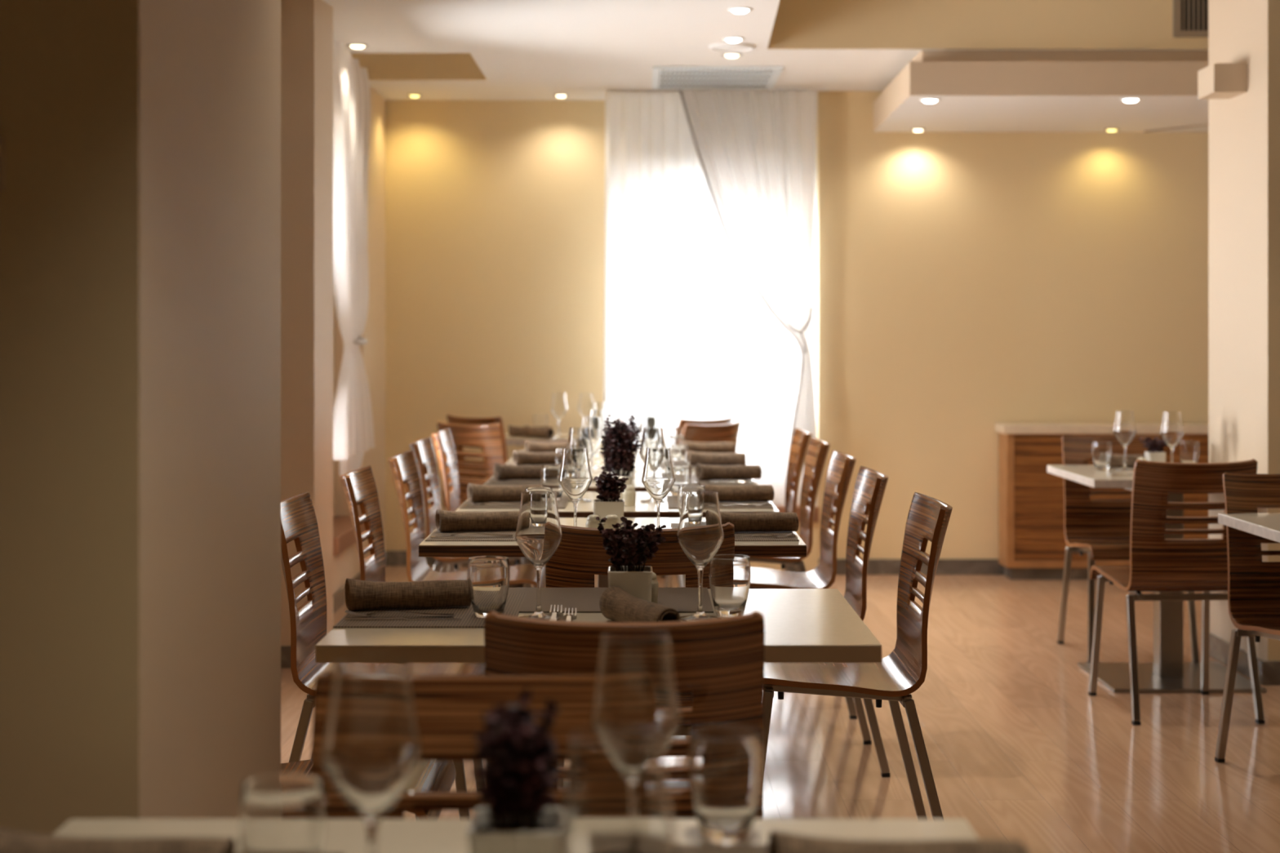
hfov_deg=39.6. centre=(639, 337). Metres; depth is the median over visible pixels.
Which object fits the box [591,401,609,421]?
bowl
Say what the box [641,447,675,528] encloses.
wine glass
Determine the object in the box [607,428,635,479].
potted plant
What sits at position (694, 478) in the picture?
placemat
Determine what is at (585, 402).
wine glass
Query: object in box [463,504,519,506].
table knife
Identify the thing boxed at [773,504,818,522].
windowsill
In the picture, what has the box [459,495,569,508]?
placemat
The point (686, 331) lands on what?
sheer curtain
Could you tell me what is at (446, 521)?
napkin
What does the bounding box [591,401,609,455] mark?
wine glass
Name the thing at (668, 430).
tumbler
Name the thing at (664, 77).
ceiling vent
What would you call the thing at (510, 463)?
placemat
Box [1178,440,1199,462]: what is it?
tumbler
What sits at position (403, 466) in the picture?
dining chair
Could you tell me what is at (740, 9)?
recessed light
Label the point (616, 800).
wine glass
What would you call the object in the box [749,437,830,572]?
dining chair
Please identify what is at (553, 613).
fork
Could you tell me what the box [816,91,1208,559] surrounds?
wall
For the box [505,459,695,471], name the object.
dining table
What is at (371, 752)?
wine glass
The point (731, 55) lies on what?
recessed light
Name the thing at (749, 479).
fork
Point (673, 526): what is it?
placemat
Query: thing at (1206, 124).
trim
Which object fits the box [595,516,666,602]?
potted plant
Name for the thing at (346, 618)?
table knife
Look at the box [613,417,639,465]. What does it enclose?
potted plant
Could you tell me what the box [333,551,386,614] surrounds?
baseboard
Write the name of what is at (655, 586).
salt shaker
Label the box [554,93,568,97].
recessed light
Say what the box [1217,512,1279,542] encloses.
dining table
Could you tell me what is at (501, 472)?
napkin
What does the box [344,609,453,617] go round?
fork
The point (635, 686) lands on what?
wine glass
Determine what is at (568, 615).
fork
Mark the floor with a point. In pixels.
(1018, 747)
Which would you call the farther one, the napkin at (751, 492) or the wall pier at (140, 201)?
the napkin at (751, 492)
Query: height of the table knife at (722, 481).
0.004 m
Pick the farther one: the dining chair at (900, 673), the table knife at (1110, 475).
the table knife at (1110, 475)
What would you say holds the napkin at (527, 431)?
on the dining table at (510, 440)
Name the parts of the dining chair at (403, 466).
backrest, seat, seat frame, leg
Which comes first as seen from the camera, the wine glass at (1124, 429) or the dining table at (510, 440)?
the wine glass at (1124, 429)
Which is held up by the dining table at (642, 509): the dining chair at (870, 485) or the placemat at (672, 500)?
the placemat at (672, 500)
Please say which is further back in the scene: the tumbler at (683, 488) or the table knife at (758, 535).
the tumbler at (683, 488)
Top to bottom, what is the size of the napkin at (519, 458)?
0.062 m
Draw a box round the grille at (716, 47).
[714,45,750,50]
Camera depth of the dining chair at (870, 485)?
5.54 m
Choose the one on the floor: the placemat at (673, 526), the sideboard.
the sideboard
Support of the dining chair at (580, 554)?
on the floor
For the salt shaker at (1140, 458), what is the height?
0.066 m
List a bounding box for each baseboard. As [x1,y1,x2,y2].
[280,645,290,667]
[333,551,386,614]
[386,551,1004,574]
[1208,633,1279,685]
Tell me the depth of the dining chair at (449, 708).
2.20 m
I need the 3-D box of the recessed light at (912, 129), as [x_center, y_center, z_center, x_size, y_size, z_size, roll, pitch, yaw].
[1.505,-1.123,9.620,0.080,0.014,0.080,0,0,0]
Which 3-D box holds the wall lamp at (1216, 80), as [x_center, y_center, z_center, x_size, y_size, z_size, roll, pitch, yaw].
[2.289,-1.006,6.970,0.142,0.112,0.200,0,0,0]
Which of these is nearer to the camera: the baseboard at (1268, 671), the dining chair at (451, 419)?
the baseboard at (1268, 671)
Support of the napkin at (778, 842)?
on the placemat at (681, 848)
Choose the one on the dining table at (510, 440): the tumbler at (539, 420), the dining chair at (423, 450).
the tumbler at (539, 420)
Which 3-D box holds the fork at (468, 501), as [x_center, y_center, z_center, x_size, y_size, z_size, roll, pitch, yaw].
[-0.443,0.524,5.644,0.206,0.011,0.025,0,0,0]
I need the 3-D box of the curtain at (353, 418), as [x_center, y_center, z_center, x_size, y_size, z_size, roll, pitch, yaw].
[-1.374,-0.346,8.393,0.126,1.978,1.386,0,0,0]
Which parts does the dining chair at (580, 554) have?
leg, backrest, seat frame, seat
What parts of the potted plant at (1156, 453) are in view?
pot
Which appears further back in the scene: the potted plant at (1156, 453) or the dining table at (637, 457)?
the dining table at (637, 457)
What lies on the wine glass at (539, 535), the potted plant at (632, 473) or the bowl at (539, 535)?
the bowl at (539, 535)
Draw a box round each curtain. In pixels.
[333,39,374,475]
[603,90,817,505]
[679,89,817,461]
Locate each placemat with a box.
[333,592,527,627]
[425,529,515,541]
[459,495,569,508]
[484,475,541,484]
[503,587,713,613]
[506,461,514,465]
[666,495,773,508]
[671,523,799,541]
[676,844,768,852]
[689,475,755,484]
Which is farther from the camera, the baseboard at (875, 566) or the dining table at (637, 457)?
the baseboard at (875, 566)
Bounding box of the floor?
[280,565,1279,852]
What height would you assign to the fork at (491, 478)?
0.011 m
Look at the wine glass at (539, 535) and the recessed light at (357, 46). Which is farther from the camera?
the recessed light at (357, 46)
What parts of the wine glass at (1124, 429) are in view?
stem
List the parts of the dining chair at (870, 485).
seat, leg, backrest, leg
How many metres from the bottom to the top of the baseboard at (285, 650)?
0.085 m
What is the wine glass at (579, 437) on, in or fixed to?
on the dining table at (642, 509)
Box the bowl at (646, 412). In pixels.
[639,408,658,432]
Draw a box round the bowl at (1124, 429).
[1113,410,1136,447]
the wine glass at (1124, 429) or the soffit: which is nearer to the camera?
the wine glass at (1124, 429)
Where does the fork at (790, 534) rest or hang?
on the placemat at (673, 526)
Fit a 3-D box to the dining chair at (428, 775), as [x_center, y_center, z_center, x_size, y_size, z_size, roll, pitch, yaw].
[-0.644,0.855,3.360,0.549,0.891,0.448,0,0,0]
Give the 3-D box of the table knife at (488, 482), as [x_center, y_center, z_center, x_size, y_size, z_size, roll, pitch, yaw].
[-0.446,0.529,6.509,0.218,0.004,0.019,0,0,-1]
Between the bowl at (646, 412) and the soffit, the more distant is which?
the soffit
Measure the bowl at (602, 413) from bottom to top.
0.146 m
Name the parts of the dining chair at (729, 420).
leg, backrest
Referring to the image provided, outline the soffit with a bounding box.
[872,49,1208,132]
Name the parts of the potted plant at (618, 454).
pot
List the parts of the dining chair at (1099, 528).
leg, seat frame, leg, seat, backrest, leg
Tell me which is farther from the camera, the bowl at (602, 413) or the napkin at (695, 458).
the napkin at (695, 458)
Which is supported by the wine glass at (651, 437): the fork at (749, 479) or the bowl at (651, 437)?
the bowl at (651, 437)
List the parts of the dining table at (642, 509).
plate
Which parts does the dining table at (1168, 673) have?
post, plate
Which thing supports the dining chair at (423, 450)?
on the floor
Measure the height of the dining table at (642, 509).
0.765 m
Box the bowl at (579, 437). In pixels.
[567,426,593,461]
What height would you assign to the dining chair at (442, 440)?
0.891 m
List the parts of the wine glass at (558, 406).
stem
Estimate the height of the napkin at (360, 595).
0.062 m
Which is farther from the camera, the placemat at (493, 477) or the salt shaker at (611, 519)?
the placemat at (493, 477)
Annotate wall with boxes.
[333,85,385,594]
[385,100,604,551]
[750,522,818,572]
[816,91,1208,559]
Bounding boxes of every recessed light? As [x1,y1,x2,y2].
[346,43,368,48]
[407,93,422,97]
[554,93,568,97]
[721,52,742,57]
[722,36,744,42]
[728,6,752,13]
[910,128,925,131]
[919,97,940,102]
[1104,128,1119,131]
[1120,97,1142,102]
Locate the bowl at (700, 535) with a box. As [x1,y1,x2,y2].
[676,491,724,569]
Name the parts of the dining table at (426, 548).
post, plate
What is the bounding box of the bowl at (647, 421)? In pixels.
[639,416,661,442]
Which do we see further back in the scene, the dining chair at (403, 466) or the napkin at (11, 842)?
the dining chair at (403, 466)
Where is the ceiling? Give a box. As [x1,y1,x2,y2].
[323,0,1208,100]
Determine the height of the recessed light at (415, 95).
0.014 m
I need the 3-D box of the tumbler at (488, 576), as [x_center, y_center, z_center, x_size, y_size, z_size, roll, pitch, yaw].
[-0.289,0.478,3.400,0.080,0.114,0.080,0,0,-22]
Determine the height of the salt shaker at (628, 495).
0.066 m
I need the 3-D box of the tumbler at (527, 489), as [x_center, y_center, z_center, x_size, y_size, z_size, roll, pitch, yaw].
[-0.283,0.478,4.980,0.080,0.114,0.080,0,0,-10]
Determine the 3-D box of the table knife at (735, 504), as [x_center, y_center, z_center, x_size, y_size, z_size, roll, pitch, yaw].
[0.306,0.529,5.643,0.218,0.004,0.019,0,0,2]
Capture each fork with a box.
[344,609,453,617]
[435,531,512,536]
[467,501,519,504]
[491,478,541,481]
[549,604,562,620]
[563,608,577,621]
[694,479,751,482]
[719,502,768,506]
[734,533,793,537]
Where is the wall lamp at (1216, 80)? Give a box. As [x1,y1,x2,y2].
[1197,62,1247,98]
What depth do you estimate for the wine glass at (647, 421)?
6.59 m
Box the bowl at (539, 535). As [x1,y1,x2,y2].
[515,491,562,569]
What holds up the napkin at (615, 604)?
on the dining table at (802, 625)
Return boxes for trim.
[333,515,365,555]
[1143,123,1208,132]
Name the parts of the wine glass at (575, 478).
stem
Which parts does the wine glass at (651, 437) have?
stem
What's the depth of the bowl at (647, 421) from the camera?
6.59 m
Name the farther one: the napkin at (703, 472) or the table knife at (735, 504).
the napkin at (703, 472)
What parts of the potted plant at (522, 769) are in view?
pot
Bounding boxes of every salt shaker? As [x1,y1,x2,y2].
[585,514,602,528]
[603,514,619,528]
[622,484,635,506]
[651,571,658,603]
[1137,457,1146,460]
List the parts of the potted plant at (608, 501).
pot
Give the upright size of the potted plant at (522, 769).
0.208 m
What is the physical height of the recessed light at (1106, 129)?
0.014 m
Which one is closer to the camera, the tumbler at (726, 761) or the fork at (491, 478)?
the tumbler at (726, 761)
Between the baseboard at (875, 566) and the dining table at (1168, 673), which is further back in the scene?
the baseboard at (875, 566)
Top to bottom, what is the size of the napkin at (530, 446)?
0.062 m
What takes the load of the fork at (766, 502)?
on the placemat at (672, 500)
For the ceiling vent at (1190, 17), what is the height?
0.260 m
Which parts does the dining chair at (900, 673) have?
leg, seat frame, seat, leg, leg, backrest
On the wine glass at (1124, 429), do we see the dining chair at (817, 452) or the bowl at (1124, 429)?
the bowl at (1124, 429)
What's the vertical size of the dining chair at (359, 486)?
0.891 m
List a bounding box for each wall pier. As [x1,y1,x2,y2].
[0,0,280,835]
[280,0,333,645]
[1208,0,1279,661]
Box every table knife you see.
[344,617,461,620]
[430,536,512,538]
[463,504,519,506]
[488,481,541,483]
[693,480,752,482]
[724,503,770,505]
[739,534,795,537]
[1052,466,1094,467]
[1109,475,1133,476]
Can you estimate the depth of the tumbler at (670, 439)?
7.63 m
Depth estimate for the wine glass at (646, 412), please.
7.28 m
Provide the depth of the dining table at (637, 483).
6.52 m
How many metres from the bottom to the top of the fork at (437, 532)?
0.011 m
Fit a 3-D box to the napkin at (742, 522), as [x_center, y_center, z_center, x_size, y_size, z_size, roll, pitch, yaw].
[0.309,0.500,4.861,0.242,0.062,0.062,0,0,-7]
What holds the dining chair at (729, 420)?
on the floor
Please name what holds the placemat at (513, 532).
on the dining table at (426, 548)
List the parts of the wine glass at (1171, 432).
stem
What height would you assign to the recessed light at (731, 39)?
0.014 m
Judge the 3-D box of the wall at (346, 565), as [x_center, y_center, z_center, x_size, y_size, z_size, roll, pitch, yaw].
[-1.676,-0.200,8.695,0.448,3.000,2.890,0,0,0]
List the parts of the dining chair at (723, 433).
leg, leg, backrest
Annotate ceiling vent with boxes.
[652,66,783,89]
[1173,0,1208,37]
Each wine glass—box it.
[322,655,422,852]
[515,491,562,620]
[551,392,567,438]
[556,725,677,852]
[558,447,591,526]
[567,426,593,502]
[577,392,593,417]
[582,416,603,482]
[589,408,608,468]
[590,629,680,755]
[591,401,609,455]
[639,408,658,468]
[639,416,661,481]
[639,427,665,502]
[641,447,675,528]
[643,401,661,422]
[676,491,724,621]
[1113,410,1136,471]
[1160,411,1183,462]
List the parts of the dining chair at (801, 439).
leg, leg, backrest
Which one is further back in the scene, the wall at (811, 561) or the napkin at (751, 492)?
the wall at (811, 561)
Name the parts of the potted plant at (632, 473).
pot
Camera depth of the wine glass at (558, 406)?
9.44 m
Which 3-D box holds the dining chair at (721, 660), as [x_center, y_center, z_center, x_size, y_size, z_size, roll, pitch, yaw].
[-0.023,0.855,2.886,0.448,0.891,0.549,0,0,0]
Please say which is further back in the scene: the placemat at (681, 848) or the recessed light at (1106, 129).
the recessed light at (1106, 129)
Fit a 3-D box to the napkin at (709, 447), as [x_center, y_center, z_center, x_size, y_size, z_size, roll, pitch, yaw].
[0.314,0.500,8.141,0.242,0.062,0.062,0,0,-10]
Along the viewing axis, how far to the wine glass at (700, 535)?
3.35 m
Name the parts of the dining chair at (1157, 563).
leg, leg, seat, seat frame, backrest, leg, leg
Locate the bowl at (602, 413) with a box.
[589,408,608,435]
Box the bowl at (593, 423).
[582,416,603,456]
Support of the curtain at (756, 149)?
hanging from the ceiling
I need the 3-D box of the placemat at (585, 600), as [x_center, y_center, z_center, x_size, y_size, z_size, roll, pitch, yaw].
[-0.072,0.533,3.620,0.430,0.003,0.330,0,0,0]
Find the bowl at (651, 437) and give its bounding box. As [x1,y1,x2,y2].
[639,427,665,462]
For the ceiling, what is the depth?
8.34 m
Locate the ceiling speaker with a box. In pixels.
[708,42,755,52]
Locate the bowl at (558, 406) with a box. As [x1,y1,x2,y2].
[551,392,567,420]
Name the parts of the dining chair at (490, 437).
seat, backrest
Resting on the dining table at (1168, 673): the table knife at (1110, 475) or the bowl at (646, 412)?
the table knife at (1110, 475)
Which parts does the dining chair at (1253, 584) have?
leg, backrest, seat, seat frame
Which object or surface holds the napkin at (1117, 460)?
on the dining table at (1168, 673)
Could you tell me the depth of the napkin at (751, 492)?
5.74 m
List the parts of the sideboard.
door, door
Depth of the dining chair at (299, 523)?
4.52 m
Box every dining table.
[51,818,978,852]
[315,588,881,662]
[417,517,806,787]
[454,491,779,739]
[483,471,757,491]
[505,433,568,445]
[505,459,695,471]
[511,449,641,459]
[1047,465,1266,693]
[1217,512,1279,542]
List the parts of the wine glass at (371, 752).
stem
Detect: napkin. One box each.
[0,829,236,852]
[345,577,471,610]
[435,509,519,532]
[466,483,542,502]
[493,463,557,479]
[508,424,552,435]
[512,450,555,465]
[522,425,553,438]
[524,440,568,452]
[599,586,680,622]
[684,440,735,453]
[688,450,746,465]
[695,463,761,479]
[697,483,773,502]
[720,511,799,532]
[767,830,1027,852]
[1109,453,1144,467]
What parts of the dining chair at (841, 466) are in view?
seat frame, seat, backrest, leg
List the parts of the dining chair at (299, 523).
leg, backrest, seat frame, seat, leg, leg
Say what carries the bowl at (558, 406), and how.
on the wine glass at (558, 406)
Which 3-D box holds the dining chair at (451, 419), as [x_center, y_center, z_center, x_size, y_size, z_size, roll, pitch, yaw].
[-0.729,0.855,9.578,0.448,0.891,0.549,0,0,42]
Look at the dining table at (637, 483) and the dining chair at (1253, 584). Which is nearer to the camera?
the dining chair at (1253, 584)
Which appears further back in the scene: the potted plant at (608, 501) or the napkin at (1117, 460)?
the napkin at (1117, 460)
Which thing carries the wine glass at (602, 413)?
on the dining table at (638, 463)
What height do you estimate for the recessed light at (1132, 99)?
0.014 m
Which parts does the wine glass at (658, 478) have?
stem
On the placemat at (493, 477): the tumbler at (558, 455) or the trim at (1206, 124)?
the tumbler at (558, 455)
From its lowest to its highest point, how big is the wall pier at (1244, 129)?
3.050 m
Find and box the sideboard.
[995,422,1208,579]
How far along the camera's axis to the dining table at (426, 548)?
4.59 m
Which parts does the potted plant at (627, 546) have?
pot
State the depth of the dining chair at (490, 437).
8.58 m
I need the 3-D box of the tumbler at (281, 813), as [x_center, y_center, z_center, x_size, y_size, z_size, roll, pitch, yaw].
[-0.337,0.478,1.680,0.080,0.114,0.080,0,0,26]
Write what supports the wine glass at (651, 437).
on the dining table at (642, 509)
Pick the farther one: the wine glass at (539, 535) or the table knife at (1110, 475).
the table knife at (1110, 475)
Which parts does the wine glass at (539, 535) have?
stem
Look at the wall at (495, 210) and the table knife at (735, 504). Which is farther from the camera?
the wall at (495, 210)
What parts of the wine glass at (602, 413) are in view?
stem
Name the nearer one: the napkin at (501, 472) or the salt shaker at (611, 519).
the salt shaker at (611, 519)
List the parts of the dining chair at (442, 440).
backrest, leg, leg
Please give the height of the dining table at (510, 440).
0.765 m
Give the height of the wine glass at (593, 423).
0.240 m
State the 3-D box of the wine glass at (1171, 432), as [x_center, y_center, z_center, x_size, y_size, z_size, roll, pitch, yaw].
[2.110,0.414,7.050,0.089,0.240,0.089,0,0,42]
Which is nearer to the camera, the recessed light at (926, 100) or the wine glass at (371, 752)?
the wine glass at (371, 752)
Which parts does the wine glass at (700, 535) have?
stem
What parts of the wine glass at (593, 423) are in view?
stem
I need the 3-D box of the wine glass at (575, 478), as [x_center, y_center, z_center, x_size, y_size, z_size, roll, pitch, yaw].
[-0.173,0.414,4.740,0.089,0.240,0.089,0,0,-39]
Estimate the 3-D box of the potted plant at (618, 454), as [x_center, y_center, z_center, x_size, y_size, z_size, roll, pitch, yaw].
[-0.063,0.393,5.801,0.133,0.284,0.114,0,0,4]
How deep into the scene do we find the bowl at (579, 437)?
5.79 m
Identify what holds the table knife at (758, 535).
on the placemat at (673, 526)
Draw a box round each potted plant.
[467,688,563,852]
[593,471,628,528]
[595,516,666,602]
[600,414,640,498]
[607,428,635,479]
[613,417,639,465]
[1138,436,1167,462]
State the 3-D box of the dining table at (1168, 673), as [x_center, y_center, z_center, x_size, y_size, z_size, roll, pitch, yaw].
[2.014,0.917,6.992,0.603,0.765,0.975,0,0,0]
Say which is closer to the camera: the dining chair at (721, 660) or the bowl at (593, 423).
the dining chair at (721, 660)
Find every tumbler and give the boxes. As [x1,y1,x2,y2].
[239,773,326,852]
[467,555,509,617]
[524,487,552,491]
[533,413,547,426]
[540,465,563,500]
[555,448,562,465]
[665,426,682,439]
[665,435,684,447]
[668,444,688,462]
[671,461,691,495]
[677,484,705,515]
[688,724,763,844]
[708,554,751,617]
[1091,441,1111,470]
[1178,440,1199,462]
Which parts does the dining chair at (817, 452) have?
seat frame, seat, leg, leg, backrest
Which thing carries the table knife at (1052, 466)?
on the dining table at (1168, 673)
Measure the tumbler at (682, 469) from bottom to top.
0.114 m
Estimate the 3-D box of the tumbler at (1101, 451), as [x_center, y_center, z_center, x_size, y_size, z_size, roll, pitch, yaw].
[1.871,0.478,7.200,0.080,0.114,0.080,0,0,-4]
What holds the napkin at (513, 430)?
on the dining table at (510, 440)
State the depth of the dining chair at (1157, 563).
6.03 m
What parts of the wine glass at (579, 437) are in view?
stem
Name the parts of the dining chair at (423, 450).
backrest, leg, leg, seat, seat frame, leg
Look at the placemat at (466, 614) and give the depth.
3.37 m
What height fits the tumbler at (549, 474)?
0.114 m
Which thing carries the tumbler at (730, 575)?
on the dining table at (802, 625)
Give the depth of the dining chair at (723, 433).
8.61 m
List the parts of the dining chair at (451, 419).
backrest, leg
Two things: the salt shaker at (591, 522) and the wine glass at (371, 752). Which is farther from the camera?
the salt shaker at (591, 522)
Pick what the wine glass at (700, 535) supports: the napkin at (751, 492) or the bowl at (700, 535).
the bowl at (700, 535)
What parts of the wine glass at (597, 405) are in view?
stem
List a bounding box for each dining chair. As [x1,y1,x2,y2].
[280,492,485,818]
[280,759,456,818]
[311,671,597,818]
[339,465,385,582]
[387,449,546,587]
[408,437,535,587]
[431,428,545,572]
[436,421,506,572]
[446,413,513,565]
[484,610,764,818]
[545,522,734,787]
[661,416,733,587]
[664,420,741,587]
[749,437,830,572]
[749,449,857,719]
[763,492,952,818]
[784,427,812,572]
[844,466,889,777]
[1057,434,1199,662]
[1088,458,1264,725]
[1214,471,1279,762]
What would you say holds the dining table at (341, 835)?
on the floor
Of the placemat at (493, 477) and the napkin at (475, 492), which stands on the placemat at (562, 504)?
the napkin at (475, 492)
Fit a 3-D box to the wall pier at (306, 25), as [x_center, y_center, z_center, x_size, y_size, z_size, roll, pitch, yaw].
[-1.778,-0.028,7.145,1.043,2.655,0.270,0,0,0]
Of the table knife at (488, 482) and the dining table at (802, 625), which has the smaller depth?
the dining table at (802, 625)
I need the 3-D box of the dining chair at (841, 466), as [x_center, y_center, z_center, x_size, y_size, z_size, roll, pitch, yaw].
[0.484,0.855,6.280,0.549,0.891,0.448,0,0,0]
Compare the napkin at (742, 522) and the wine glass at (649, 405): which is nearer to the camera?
the napkin at (742, 522)
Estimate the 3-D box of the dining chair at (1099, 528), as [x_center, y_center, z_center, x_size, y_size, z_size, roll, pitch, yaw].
[2.000,0.855,7.314,0.448,0.891,0.549,0,0,0]
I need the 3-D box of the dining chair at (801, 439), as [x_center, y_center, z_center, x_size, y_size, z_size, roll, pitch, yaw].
[0.484,0.855,7.860,0.549,0.891,0.448,0,0,0]

